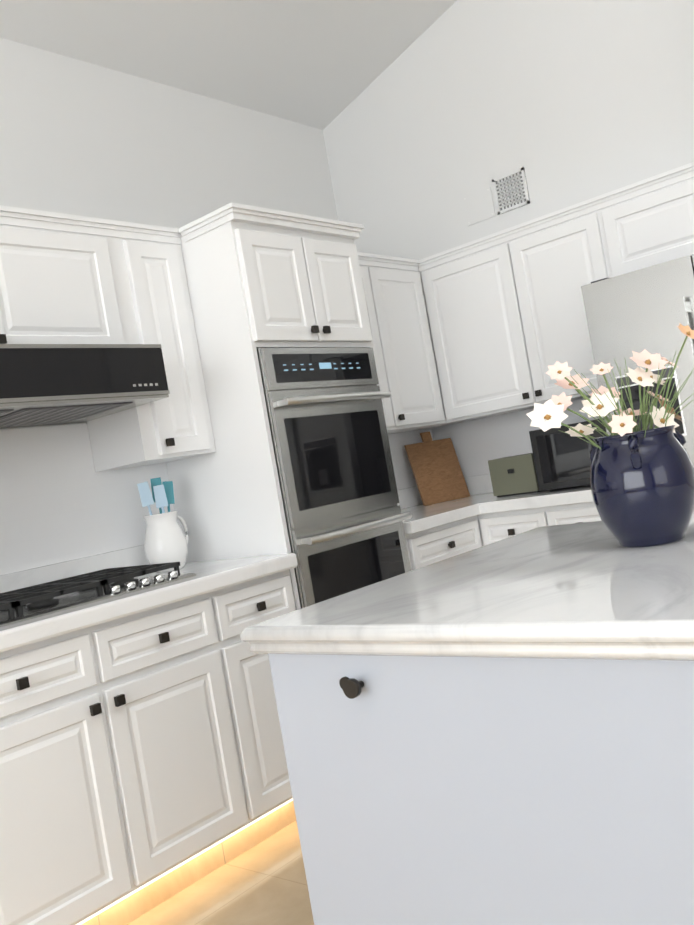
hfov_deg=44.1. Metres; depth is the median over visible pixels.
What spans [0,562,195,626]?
cooktop
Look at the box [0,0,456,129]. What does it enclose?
ceiling
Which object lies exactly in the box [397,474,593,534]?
countertop
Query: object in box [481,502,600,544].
base cabinet
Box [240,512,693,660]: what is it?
island countertop
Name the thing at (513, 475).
bread box
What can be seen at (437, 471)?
leaning board
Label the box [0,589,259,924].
base cabinet
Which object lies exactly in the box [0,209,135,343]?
upper cabinet
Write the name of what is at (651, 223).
upper cabinet
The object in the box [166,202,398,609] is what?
tall cabinet
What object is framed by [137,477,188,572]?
pitcher
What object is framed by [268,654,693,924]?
kitchen island
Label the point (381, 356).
upper cabinet
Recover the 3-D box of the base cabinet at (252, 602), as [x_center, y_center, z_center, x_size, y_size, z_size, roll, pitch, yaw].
[-0.474,0.863,3.111,0.618,0.868,0.378,-10,-1,40]
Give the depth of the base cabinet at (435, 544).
3.79 m
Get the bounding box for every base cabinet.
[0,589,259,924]
[220,570,295,841]
[405,514,484,570]
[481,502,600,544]
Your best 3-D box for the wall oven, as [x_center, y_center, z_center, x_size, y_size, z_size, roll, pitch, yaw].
[-0.191,0.185,3.489,0.676,1.215,0.647,-10,-1,40]
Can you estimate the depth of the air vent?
4.42 m
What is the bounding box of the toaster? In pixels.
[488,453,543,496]
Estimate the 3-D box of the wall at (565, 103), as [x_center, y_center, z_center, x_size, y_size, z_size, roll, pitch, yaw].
[1.096,-0.983,4.364,2.660,3.995,0.120,-10,-1,40]
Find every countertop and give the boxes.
[0,545,297,651]
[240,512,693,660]
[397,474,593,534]
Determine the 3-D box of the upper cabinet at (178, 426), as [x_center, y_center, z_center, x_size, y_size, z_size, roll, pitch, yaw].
[-0.784,-0.410,3.231,0.338,0.825,0.328,-10,-1,40]
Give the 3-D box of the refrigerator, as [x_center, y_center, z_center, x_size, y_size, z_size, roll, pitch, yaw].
[1.649,0.042,3.466,0.910,1.772,0.710,-10,-1,40]
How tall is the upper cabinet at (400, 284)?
0.825 m
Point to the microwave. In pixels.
(562, 460)
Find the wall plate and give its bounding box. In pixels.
[462,186,495,225]
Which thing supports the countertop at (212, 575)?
on the base cabinet at (252, 602)
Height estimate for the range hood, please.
0.184 m
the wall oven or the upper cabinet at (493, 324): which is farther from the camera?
the upper cabinet at (493, 324)
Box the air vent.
[492,167,529,214]
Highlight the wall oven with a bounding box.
[257,347,411,607]
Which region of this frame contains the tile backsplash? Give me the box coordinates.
[388,428,435,489]
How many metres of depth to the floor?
2.53 m
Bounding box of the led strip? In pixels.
[76,798,292,924]
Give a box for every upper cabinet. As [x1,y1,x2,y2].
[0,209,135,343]
[86,225,215,471]
[358,254,400,433]
[369,254,448,432]
[421,234,532,424]
[501,198,612,407]
[597,166,693,276]
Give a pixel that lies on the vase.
(642, 485)
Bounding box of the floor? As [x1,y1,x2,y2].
[127,821,313,924]
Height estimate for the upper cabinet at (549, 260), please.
0.825 m
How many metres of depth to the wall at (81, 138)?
4.09 m
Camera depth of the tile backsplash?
4.66 m
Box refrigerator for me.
[581,254,693,467]
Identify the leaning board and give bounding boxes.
[404,432,469,505]
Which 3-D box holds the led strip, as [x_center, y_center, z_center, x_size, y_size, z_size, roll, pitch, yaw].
[-1.132,1.311,1.842,0.024,0.010,3.230,-10,-1,40]
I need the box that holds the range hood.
[0,344,169,428]
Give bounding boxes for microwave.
[529,418,605,491]
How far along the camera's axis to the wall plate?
4.56 m
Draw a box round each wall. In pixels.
[0,37,430,572]
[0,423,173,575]
[323,0,693,475]
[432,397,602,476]
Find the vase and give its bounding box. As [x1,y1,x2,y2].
[527,323,693,547]

